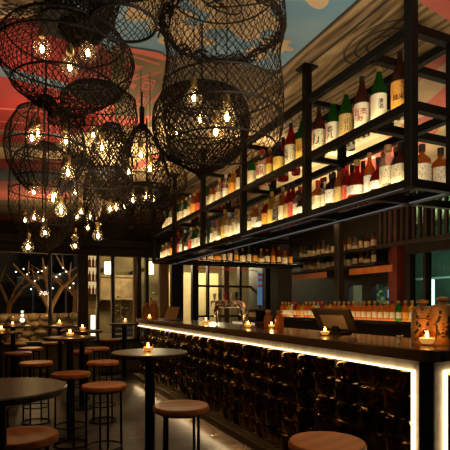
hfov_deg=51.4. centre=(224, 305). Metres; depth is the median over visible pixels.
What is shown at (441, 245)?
trim
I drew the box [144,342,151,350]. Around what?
votive candle
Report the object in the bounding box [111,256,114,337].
trim
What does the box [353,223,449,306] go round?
wall
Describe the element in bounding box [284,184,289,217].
bottle
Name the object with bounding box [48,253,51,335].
trim
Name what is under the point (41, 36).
socket
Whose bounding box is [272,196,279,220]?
bottle
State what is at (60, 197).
socket
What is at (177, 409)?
bar stool
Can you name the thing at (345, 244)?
bottle
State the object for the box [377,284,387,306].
shrub
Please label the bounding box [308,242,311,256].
bottle
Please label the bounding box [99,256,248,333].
wall
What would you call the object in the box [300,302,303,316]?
bottle
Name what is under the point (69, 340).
bar table
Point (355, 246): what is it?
bottle
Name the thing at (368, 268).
wall shelf
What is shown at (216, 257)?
bottle
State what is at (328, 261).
bottle
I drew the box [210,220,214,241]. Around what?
bottle
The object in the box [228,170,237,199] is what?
bottle
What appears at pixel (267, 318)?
glass jar
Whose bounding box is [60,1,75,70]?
pendant bulb
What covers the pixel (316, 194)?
bottle
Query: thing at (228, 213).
bottle
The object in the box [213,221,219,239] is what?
bottle
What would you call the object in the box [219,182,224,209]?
bottle
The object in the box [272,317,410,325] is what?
countertop
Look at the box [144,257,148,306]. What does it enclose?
trim
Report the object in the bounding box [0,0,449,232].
ceiling
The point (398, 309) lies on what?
bottle
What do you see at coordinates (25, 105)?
pendant lamp
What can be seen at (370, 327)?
bar cabinet
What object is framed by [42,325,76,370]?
bar table
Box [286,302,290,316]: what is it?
bottle
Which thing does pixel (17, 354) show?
bar stool
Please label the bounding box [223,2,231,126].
pendant bulb
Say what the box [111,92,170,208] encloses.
pendant lamp
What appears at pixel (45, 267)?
fairy lights
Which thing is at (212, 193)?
bottle
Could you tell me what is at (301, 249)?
bottle
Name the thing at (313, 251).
bottle
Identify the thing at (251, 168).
bottle
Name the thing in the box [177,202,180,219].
bottle
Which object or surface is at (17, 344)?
bar stool
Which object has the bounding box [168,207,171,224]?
bottle
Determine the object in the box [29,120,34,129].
socket
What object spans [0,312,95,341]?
wall
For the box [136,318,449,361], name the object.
countertop
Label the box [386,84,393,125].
bottle
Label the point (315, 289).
wall
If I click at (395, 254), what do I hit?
trim
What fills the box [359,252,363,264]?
bottle
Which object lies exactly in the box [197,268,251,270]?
tube
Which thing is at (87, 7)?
pendant bulb
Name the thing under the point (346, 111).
bottle
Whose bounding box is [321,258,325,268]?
bottle
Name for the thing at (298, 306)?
bottle
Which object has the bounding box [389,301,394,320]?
bottle
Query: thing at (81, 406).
bar table
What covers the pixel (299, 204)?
bottle
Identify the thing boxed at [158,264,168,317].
trim
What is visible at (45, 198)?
pendant lamp
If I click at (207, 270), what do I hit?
trim
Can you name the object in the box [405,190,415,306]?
trim
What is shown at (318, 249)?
bottle
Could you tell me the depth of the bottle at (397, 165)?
2.72 m
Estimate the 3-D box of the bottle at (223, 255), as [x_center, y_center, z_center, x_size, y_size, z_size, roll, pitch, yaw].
[-0.025,-0.815,7.548,0.091,0.257,0.091,0,0,31]
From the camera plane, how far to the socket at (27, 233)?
3.39 m
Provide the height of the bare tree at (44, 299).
2.965 m
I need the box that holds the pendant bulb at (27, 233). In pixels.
[26,232,33,249]
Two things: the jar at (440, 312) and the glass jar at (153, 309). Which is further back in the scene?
the glass jar at (153, 309)
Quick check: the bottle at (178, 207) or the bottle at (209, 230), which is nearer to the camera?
the bottle at (209, 230)
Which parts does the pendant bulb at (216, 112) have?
cord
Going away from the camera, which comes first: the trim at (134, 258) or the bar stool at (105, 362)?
the bar stool at (105, 362)
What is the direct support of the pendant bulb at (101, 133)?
hanging from the ceiling
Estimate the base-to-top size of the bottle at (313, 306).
0.242 m
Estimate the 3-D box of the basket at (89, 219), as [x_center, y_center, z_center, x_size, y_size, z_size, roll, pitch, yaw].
[-1.238,-1.238,5.005,0.551,1.064,0.547,0,0,-29]
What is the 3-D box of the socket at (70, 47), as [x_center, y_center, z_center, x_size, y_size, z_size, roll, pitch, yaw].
[-0.713,-1.175,2.150,0.032,0.052,0.032,0,0,-24]
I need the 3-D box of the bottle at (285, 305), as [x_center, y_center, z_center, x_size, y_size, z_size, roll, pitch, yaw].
[1.004,0.067,7.746,0.083,0.242,0.082,0,0,-34]
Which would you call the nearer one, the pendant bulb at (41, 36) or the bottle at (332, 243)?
the pendant bulb at (41, 36)
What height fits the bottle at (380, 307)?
0.242 m
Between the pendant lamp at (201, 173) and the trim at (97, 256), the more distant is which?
the trim at (97, 256)
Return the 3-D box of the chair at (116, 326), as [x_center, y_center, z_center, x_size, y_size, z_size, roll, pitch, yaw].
[-2.647,1.025,12.005,0.340,1.050,0.350,0,0,-24]
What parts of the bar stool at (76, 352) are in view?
seat, leg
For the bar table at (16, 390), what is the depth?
2.08 m
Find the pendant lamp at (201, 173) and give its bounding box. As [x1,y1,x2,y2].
[152,25,249,179]
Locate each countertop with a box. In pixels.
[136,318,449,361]
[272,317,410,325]
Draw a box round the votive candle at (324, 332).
[320,328,329,334]
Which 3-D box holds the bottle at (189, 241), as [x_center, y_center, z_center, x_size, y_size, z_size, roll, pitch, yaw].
[-0.438,-0.844,6.021,0.079,0.314,0.079,0,0,-24]
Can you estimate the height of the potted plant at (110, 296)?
1.797 m
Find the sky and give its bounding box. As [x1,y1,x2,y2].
[0,252,72,313]
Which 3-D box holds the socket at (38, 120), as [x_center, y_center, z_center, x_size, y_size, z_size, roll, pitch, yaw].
[-1.200,-1.178,3.000,0.032,0.052,0.032,0,0,-24]
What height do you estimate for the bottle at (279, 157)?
0.296 m
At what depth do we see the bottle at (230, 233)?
4.83 m
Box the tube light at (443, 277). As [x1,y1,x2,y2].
[416,276,449,304]
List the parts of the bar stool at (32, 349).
seat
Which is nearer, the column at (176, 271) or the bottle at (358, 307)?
the bottle at (358, 307)
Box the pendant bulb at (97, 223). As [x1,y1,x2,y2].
[92,222,99,237]
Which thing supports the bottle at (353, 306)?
on the countertop
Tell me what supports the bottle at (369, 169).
on the shelf at (412, 133)
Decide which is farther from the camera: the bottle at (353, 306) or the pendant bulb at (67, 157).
the bottle at (353, 306)
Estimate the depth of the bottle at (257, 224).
4.29 m
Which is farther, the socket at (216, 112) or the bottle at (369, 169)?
the bottle at (369, 169)
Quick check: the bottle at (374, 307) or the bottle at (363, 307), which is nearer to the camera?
the bottle at (374, 307)
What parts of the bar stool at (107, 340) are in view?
seat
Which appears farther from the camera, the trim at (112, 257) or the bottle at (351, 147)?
the trim at (112, 257)
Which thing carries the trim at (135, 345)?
attached to the wall at (131, 368)
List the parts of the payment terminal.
panel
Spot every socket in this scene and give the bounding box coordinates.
[26,232,29,239]
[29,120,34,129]
[35,117,40,125]
[38,25,45,38]
[59,196,62,203]
[65,154,70,163]
[66,43,73,56]
[100,132,103,140]
[191,76,196,87]
[213,110,218,121]
[223,94,230,106]
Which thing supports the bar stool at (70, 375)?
on the floor
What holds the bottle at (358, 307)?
on the countertop
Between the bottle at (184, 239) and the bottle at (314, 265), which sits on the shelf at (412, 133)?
the bottle at (184, 239)
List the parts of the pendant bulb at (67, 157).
cord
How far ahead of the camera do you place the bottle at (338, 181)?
3.25 m
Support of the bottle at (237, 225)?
on the shelf at (412, 133)
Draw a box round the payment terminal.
[311,308,357,333]
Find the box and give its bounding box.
[232,309,274,326]
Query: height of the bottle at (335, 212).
0.314 m
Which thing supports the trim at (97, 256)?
attached to the wall at (131, 368)
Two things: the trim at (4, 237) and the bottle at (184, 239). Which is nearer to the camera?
the bottle at (184, 239)
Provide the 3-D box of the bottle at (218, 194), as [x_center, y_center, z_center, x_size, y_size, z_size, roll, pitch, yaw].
[-0.067,-1.258,5.198,0.075,0.298,0.075,0,0,-24]
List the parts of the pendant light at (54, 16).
cord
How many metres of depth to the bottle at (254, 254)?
7.75 m
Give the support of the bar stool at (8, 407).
on the floor
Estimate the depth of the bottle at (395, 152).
2.94 m
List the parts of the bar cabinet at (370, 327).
door, door, door, door, door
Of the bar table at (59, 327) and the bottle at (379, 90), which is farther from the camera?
the bar table at (59, 327)
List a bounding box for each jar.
[142,303,148,318]
[149,300,157,318]
[264,310,271,326]
[275,310,283,328]
[411,299,430,343]
[430,297,449,344]
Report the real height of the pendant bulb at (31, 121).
0.792 m
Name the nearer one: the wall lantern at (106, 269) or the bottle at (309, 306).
the bottle at (309, 306)
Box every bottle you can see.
[163,243,168,256]
[165,211,170,230]
[166,241,169,254]
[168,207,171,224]
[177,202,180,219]
[177,232,180,252]
[179,200,182,218]
[182,230,187,250]
[183,197,188,221]
[187,195,191,214]
[188,227,191,248]
[190,193,198,217]
[192,227,195,247]
[194,226,199,246]
[195,190,199,215]
[206,183,208,204]
[207,222,211,242]
[209,183,216,208]
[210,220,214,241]
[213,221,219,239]
[213,253,220,260]
[215,220,220,245]
[216,178,221,199]
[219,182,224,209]
[221,209,228,238]
[221,252,225,261]
[222,174,227,196]
[224,212,231,235]
[227,250,231,261]
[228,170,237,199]
[228,214,234,235]
[232,209,239,232]
[235,211,239,233]
[236,162,239,189]
[240,248,245,261]
[246,246,250,262]
[247,210,252,229]
[248,155,255,188]
[251,205,260,228]
[252,248,257,262]
[255,207,262,227]
[256,149,265,177]
[258,249,264,262]
[260,202,267,233]
[261,200,268,224]
[264,249,269,262]
[266,147,273,181]
[267,192,275,223]
[268,155,275,186]
[271,246,274,263]
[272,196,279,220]
[273,141,284,177]
[277,137,288,181]
[277,247,280,263]
[278,187,284,219]
[282,251,287,263]
[283,302,286,315]
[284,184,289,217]
[285,123,296,171]
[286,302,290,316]
[288,182,297,216]
[288,247,292,263]
[292,167,299,175]
[293,190,299,214]
[293,302,296,316]
[296,117,301,166]
[296,186,304,223]
[296,189,301,213]
[296,302,299,316]
[299,244,302,257]
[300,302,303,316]
[303,260,307,270]
[304,302,307,316]
[307,302,311,317]
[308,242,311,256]
[308,260,311,270]
[311,245,315,255]
[311,259,316,269]
[311,301,315,317]
[312,106,325,156]
[312,180,324,208]
[316,243,320,255]
[320,178,324,192]
[321,177,326,205]
[321,240,324,254]
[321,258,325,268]
[325,173,333,204]
[326,99,339,151]
[326,257,330,267]
[329,172,338,214]
[331,237,333,252]
[331,256,333,267]
[334,166,342,201]
[338,168,347,211]
[339,89,352,145]
[342,165,350,199]
[344,238,346,250]
[345,119,354,150]
[346,164,357,209]
[347,159,363,197]
[347,234,351,250]
[347,254,352,265]
[350,301,355,318]
[352,236,358,248]
[353,253,357,264]
[354,76,369,137]
[355,301,360,319]
[358,161,368,206]
[359,231,363,248]
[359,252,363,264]
[360,301,365,319]
[364,152,374,192]
[364,234,370,247]
[364,251,370,263]
[366,301,371,319]
[369,157,387,190]
[371,66,386,119]
[371,232,376,246]
[371,255,375,261]
[371,301,376,319]
[377,301,382,320]
[379,144,391,184]
[380,151,388,184]
[383,301,388,320]
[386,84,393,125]
[389,146,402,194]
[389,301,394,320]
[391,51,403,119]
[391,142,403,183]
[395,300,401,320]
[401,300,408,321]
[408,300,414,321]
[418,144,431,180]
[432,147,445,182]
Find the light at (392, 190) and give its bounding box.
[242,188,402,236]
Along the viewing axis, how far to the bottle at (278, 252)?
7.95 m
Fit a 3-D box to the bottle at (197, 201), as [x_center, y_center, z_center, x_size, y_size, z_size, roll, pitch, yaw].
[-0.328,-1.266,5.776,0.079,0.314,0.079,0,0,-24]
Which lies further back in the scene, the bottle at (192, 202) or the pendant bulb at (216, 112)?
the bottle at (192, 202)
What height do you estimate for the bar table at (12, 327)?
1.130 m
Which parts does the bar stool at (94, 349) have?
seat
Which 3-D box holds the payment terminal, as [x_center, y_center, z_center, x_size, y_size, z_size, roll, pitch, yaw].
[1.009,0.142,4.278,0.200,0.235,0.400,0,0,-42]
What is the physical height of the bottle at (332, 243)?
0.314 m
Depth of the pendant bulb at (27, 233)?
3.39 m
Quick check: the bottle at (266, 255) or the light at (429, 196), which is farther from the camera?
the bottle at (266, 255)
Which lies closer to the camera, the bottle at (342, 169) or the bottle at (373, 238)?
the bottle at (342, 169)
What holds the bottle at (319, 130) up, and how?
on the shelf at (412, 133)
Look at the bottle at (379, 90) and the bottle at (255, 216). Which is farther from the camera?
the bottle at (255, 216)
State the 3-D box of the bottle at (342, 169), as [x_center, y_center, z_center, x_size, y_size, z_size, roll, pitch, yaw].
[0.864,-0.844,3.424,0.079,0.314,0.079,0,0,-24]
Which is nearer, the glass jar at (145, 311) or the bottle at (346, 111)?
the bottle at (346, 111)
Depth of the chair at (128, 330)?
12.63 m
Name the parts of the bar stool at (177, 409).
leg, leg, seat, leg, leg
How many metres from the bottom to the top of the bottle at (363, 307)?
0.242 m
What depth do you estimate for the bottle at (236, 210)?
4.74 m
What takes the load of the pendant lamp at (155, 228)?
hanging from the ceiling
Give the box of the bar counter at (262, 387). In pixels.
[133,318,449,449]
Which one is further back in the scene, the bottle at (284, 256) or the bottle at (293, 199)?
the bottle at (284, 256)
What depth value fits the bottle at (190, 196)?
6.01 m
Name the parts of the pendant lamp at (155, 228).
cord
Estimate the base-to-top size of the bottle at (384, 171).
0.288 m
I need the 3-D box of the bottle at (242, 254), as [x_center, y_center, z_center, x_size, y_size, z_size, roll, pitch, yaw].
[0.289,-0.810,7.690,0.101,0.247,0.101,0,0,31]
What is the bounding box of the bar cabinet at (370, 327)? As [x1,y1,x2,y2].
[272,316,410,337]
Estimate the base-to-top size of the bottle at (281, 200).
0.314 m
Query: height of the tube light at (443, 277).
2.040 m
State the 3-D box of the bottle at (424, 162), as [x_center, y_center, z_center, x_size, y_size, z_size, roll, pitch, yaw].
[1.145,-0.810,2.715,0.101,0.247,0.101,0,0,36]
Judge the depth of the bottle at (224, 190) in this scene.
4.99 m
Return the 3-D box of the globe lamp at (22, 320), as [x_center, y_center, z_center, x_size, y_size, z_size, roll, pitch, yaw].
[-3.665,0.234,8.449,0.100,0.272,0.100,0,0,-24]
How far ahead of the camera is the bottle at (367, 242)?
7.66 m
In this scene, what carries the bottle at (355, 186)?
on the shelf at (412, 133)
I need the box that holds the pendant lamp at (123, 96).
[59,62,137,199]
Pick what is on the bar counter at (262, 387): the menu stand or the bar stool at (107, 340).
the menu stand
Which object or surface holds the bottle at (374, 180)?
on the shelf at (412, 133)
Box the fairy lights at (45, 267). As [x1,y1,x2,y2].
[15,267,73,288]
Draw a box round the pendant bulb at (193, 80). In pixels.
[186,0,202,106]
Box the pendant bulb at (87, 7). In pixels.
[79,7,95,62]
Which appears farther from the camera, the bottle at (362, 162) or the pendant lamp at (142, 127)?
the pendant lamp at (142, 127)
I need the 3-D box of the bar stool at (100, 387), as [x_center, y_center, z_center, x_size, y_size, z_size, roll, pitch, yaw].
[-1.108,1.113,4.280,0.410,0.775,0.410,0,0,18]
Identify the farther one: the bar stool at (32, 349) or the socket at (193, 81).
the bar stool at (32, 349)
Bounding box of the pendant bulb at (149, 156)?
[148,155,155,170]
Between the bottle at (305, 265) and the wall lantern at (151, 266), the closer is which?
the bottle at (305, 265)
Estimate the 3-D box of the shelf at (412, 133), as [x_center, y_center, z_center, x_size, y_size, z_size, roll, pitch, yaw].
[1.088,-1.196,5.398,2.599,1.116,5.257,0,0,-24]
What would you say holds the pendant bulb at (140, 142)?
hanging from the ceiling
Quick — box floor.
[2,369,249,449]
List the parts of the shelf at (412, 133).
post, post, glass shelf, post, post, rail, rail, post, rail, rail, post, post, rail, rail, rail, post, post, rail, rail, rail, post, rail, rail, rail, post, rail, rail, rail, post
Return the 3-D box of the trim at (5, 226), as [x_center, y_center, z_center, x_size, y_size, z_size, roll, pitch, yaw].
[-1.726,-1.445,11.124,12.000,0.650,0.180,0,0,-24]
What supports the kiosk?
on the ground
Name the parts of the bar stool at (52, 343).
seat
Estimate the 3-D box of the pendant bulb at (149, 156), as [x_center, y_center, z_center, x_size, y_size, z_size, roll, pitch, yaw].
[-0.570,-1.380,3.550,0.084,0.777,0.083,0,0,-24]
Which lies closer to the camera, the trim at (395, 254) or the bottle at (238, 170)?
the bottle at (238, 170)
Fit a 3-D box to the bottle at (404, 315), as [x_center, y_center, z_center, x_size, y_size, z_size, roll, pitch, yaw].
[2.073,0.067,5.376,0.083,0.242,0.082,0,0,-34]
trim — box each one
[0,220,250,261]
[0,232,254,254]
[2,338,139,345]
[2,342,138,375]
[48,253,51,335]
[77,254,87,334]
[96,255,98,339]
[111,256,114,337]
[133,257,136,338]
[137,257,140,338]
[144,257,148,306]
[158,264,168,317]
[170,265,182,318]
[191,265,198,319]
[206,260,209,320]
[222,267,228,322]
[237,261,241,320]
[262,231,269,308]
[270,226,291,315]
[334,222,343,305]
[388,208,403,306]
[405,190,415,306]
[405,239,449,254]
[423,191,431,306]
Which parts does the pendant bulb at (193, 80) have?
cord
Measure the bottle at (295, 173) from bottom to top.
0.307 m
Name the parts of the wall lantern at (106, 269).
lamp shade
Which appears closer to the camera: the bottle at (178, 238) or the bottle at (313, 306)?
the bottle at (178, 238)
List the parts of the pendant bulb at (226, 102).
cord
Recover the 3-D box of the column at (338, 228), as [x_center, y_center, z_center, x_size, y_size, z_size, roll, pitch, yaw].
[1.906,-0.135,7.815,0.120,3.270,0.120,0,0,-24]
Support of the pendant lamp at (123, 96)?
hanging from the ceiling
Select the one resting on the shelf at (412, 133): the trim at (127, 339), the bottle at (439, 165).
the bottle at (439, 165)
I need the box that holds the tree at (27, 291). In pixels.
[17,275,45,312]
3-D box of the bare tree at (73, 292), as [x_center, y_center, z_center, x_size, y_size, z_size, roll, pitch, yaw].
[-5.018,-0.074,14.489,1.860,3.262,0.331,0,0,-24]
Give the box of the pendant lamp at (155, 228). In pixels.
[120,118,173,238]
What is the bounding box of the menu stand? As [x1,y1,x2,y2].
[164,307,180,319]
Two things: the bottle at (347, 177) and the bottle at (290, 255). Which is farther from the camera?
the bottle at (290, 255)
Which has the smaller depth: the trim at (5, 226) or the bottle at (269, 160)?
the bottle at (269, 160)
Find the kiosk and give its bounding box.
[99,274,132,338]
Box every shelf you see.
[152,0,449,268]
[292,263,392,279]
[293,246,389,262]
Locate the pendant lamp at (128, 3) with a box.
[83,0,162,43]
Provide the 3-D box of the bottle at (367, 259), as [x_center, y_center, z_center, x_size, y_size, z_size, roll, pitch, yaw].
[2.344,-0.788,7.693,0.122,0.257,0.122,0,0,-24]
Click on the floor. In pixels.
(133, 396)
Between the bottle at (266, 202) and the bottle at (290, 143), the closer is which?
the bottle at (290, 143)
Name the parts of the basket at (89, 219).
cord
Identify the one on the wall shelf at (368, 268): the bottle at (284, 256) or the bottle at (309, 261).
the bottle at (309, 261)
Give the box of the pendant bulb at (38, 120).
[31,117,44,139]
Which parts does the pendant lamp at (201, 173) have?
cord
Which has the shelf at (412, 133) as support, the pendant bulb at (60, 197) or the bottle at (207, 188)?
the bottle at (207, 188)
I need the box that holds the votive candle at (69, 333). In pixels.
[65,329,74,335]
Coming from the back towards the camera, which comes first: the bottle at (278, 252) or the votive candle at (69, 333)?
the bottle at (278, 252)
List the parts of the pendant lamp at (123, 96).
cord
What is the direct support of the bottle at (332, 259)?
on the wall shelf at (368, 268)
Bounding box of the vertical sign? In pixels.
[257,273,261,308]
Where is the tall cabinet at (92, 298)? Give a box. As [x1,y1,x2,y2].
[88,256,100,335]
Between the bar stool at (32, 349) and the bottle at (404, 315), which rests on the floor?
the bar stool at (32, 349)
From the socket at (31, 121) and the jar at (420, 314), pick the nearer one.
the socket at (31, 121)
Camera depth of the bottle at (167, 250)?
6.84 m
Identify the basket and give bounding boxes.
[52,155,102,237]
[83,143,134,239]
[88,109,133,201]
[148,156,187,206]
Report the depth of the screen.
6.67 m
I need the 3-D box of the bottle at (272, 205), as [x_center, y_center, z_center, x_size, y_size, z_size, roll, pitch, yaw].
[0.415,-0.844,4.129,0.079,0.314,0.079,0,0,-24]
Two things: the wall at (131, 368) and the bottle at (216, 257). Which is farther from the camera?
the wall at (131, 368)
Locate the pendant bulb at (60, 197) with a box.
[59,196,64,212]
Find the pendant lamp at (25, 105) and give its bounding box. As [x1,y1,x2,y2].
[2,34,86,194]
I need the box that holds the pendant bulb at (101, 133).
[96,132,107,151]
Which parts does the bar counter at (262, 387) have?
foot rail, corner trim, corner post, corner trim, tile panel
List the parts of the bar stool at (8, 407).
leg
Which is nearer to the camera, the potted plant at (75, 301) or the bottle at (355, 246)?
the bottle at (355, 246)
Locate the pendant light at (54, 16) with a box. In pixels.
[0,0,134,128]
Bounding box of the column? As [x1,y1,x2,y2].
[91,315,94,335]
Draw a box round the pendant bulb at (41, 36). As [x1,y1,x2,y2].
[32,0,50,57]
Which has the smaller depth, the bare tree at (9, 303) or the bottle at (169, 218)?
the bottle at (169, 218)
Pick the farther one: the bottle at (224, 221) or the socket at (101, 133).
the bottle at (224, 221)
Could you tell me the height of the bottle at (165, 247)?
0.247 m
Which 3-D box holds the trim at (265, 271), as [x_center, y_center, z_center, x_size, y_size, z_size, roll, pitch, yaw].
[0.829,-0.135,9.229,0.140,3.270,0.140,0,0,-24]
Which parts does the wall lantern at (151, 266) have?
lamp shade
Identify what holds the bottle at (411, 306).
on the countertop
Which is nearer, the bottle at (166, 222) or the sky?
the bottle at (166, 222)
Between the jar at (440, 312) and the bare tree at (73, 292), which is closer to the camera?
the jar at (440, 312)
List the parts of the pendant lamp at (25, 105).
cord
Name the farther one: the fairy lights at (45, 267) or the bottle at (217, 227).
the fairy lights at (45, 267)
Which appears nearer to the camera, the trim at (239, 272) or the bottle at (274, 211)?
the bottle at (274, 211)
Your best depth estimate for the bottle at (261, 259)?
7.79 m
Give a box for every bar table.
[0,325,30,377]
[0,331,22,415]
[0,377,66,449]
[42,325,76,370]
[42,335,96,438]
[60,329,102,410]
[109,323,138,379]
[111,348,187,449]
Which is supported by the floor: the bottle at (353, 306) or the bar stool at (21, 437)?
the bar stool at (21, 437)
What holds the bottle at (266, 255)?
on the shelf at (412, 133)
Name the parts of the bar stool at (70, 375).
leg, leg, seat, leg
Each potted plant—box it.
[75,301,99,334]
[110,296,128,338]
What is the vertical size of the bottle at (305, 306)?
0.242 m
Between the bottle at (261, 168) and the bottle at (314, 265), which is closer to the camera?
the bottle at (261, 168)
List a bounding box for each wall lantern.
[101,261,110,273]
[129,260,153,274]
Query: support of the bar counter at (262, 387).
on the floor
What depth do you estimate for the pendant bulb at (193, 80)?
2.30 m
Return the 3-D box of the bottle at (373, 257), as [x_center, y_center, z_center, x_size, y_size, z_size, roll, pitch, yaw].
[2.406,-0.817,7.557,0.079,0.314,0.079,0,0,-24]
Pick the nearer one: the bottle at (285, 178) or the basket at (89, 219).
the bottle at (285, 178)
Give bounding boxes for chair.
[115,325,126,337]
[127,325,132,336]
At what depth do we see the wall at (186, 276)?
14.57 m
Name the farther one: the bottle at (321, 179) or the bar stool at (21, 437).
the bottle at (321, 179)
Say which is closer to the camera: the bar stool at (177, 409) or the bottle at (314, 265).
the bar stool at (177, 409)
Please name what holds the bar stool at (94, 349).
on the floor
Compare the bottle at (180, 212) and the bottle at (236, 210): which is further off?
the bottle at (180, 212)
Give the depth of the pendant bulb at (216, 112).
2.30 m
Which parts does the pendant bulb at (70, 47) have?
cord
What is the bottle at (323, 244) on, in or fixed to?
on the wall shelf at (370, 249)
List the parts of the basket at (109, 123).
cord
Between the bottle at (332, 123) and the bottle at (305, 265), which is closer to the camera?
the bottle at (332, 123)
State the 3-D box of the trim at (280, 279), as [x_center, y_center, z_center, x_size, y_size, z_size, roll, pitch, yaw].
[1.059,-0.135,8.841,0.300,3.270,0.300,0,0,-24]
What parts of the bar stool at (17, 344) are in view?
leg, seat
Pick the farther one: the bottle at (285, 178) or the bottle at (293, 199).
the bottle at (285, 178)
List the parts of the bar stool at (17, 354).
leg, leg, seat, leg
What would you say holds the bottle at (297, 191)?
on the shelf at (412, 133)
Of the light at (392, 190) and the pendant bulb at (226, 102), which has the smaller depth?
the pendant bulb at (226, 102)
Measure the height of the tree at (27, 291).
2.585 m
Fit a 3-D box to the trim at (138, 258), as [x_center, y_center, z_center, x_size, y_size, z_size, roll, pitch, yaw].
[-2.023,-0.170,10.962,0.090,1.900,0.150,0,0,-24]
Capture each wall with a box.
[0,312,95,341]
[2,341,140,376]
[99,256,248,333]
[169,272,217,321]
[249,193,404,315]
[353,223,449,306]
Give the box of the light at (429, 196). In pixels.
[174,194,444,263]
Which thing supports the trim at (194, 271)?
attached to the wall at (131, 368)
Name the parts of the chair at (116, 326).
backrest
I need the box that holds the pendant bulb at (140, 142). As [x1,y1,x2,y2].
[139,141,146,156]
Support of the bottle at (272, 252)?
on the shelf at (412, 133)
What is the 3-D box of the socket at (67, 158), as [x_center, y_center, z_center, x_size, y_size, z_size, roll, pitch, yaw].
[-0.907,-0.843,2.700,0.032,0.052,0.032,0,0,-24]
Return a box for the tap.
[210,292,247,326]
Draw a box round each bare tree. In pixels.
[0,266,47,313]
[13,258,76,312]
[31,254,76,312]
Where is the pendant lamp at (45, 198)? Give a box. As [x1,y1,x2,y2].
[7,88,77,251]
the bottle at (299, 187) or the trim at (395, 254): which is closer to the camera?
the bottle at (299, 187)
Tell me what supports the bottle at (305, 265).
on the wall shelf at (368, 268)
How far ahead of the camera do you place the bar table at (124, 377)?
9.52 m
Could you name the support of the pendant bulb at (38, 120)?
hanging from the ceiling
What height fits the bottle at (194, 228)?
0.298 m
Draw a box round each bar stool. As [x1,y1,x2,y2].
[3,342,26,377]
[3,351,31,377]
[7,405,15,427]
[7,426,58,449]
[17,347,42,377]
[19,360,52,425]
[42,341,63,377]
[51,370,90,449]
[65,350,91,400]
[81,381,126,449]
[85,347,108,394]
[87,359,118,423]
[100,338,119,375]
[153,400,208,449]
[288,431,366,449]
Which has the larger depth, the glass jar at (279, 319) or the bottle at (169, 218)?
the bottle at (169, 218)
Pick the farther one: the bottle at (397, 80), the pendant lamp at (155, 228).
the pendant lamp at (155, 228)
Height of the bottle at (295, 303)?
0.242 m
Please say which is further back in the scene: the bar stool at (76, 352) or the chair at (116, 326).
the chair at (116, 326)
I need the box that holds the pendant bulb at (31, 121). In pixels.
[29,120,38,141]
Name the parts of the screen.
rail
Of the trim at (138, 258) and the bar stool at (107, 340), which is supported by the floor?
the bar stool at (107, 340)
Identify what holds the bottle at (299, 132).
on the shelf at (412, 133)
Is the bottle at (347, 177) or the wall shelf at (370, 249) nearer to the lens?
the bottle at (347, 177)
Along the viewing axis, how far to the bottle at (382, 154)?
3.04 m
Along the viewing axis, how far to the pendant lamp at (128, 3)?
1.90 m
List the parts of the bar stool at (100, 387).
leg, leg, seat, leg, leg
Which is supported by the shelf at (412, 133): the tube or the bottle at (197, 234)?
the bottle at (197, 234)
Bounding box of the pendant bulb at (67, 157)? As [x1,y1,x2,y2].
[60,41,74,178]
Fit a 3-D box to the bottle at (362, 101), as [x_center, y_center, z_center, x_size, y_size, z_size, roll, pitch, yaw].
[0.897,-1.302,3.059,0.102,0.387,0.102,0,0,-24]
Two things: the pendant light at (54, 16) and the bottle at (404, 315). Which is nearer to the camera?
the pendant light at (54, 16)
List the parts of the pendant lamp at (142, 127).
rod, cord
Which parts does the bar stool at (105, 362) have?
leg, seat, leg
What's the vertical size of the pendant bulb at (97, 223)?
1.279 m
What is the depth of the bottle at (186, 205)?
6.15 m
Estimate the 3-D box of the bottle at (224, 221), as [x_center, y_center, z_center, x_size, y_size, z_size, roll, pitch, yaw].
[0.000,-0.859,5.050,0.087,0.345,0.086,0,0,-24]
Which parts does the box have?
panel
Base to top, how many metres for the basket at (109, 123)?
0.834 m
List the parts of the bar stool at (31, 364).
leg, leg, seat, leg, leg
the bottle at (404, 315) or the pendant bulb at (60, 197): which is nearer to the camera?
the pendant bulb at (60, 197)
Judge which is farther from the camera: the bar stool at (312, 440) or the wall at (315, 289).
the wall at (315, 289)
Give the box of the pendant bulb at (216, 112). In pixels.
[208,0,223,139]
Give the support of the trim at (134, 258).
attached to the wall at (131, 368)
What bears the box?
on the floor
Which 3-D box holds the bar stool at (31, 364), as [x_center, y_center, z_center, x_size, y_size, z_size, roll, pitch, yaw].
[-2.418,1.113,5.980,0.410,0.775,0.410,0,0,-44]
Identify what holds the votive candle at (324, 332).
on the bar counter at (262, 387)
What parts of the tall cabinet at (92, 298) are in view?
light panel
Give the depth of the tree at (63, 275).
15.91 m
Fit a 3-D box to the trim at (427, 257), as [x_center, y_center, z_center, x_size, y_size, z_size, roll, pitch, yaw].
[3.008,-0.135,6.951,0.120,3.270,0.050,0,0,-24]
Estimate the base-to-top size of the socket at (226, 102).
0.052 m
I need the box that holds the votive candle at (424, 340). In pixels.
[418,330,435,344]
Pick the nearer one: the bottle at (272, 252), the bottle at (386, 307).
the bottle at (386, 307)
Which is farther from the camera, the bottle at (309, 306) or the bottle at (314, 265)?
the bottle at (314, 265)
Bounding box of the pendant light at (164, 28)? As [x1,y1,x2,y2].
[157,0,286,166]
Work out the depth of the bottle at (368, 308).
5.89 m
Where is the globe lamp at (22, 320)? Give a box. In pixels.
[19,311,24,325]
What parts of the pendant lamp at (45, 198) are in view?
cord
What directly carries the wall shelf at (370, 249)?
attached to the wall at (315, 289)
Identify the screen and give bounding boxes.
[374,190,449,248]
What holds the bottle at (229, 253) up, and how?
on the shelf at (412, 133)
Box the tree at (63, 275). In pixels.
[52,268,76,312]
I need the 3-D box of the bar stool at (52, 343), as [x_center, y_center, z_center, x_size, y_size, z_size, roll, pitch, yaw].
[-3.367,1.113,9.150,0.410,0.775,0.410,0,0,-15]
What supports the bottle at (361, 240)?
on the wall shelf at (370, 249)
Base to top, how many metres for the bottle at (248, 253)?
0.314 m
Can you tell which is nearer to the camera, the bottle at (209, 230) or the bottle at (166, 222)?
the bottle at (209, 230)

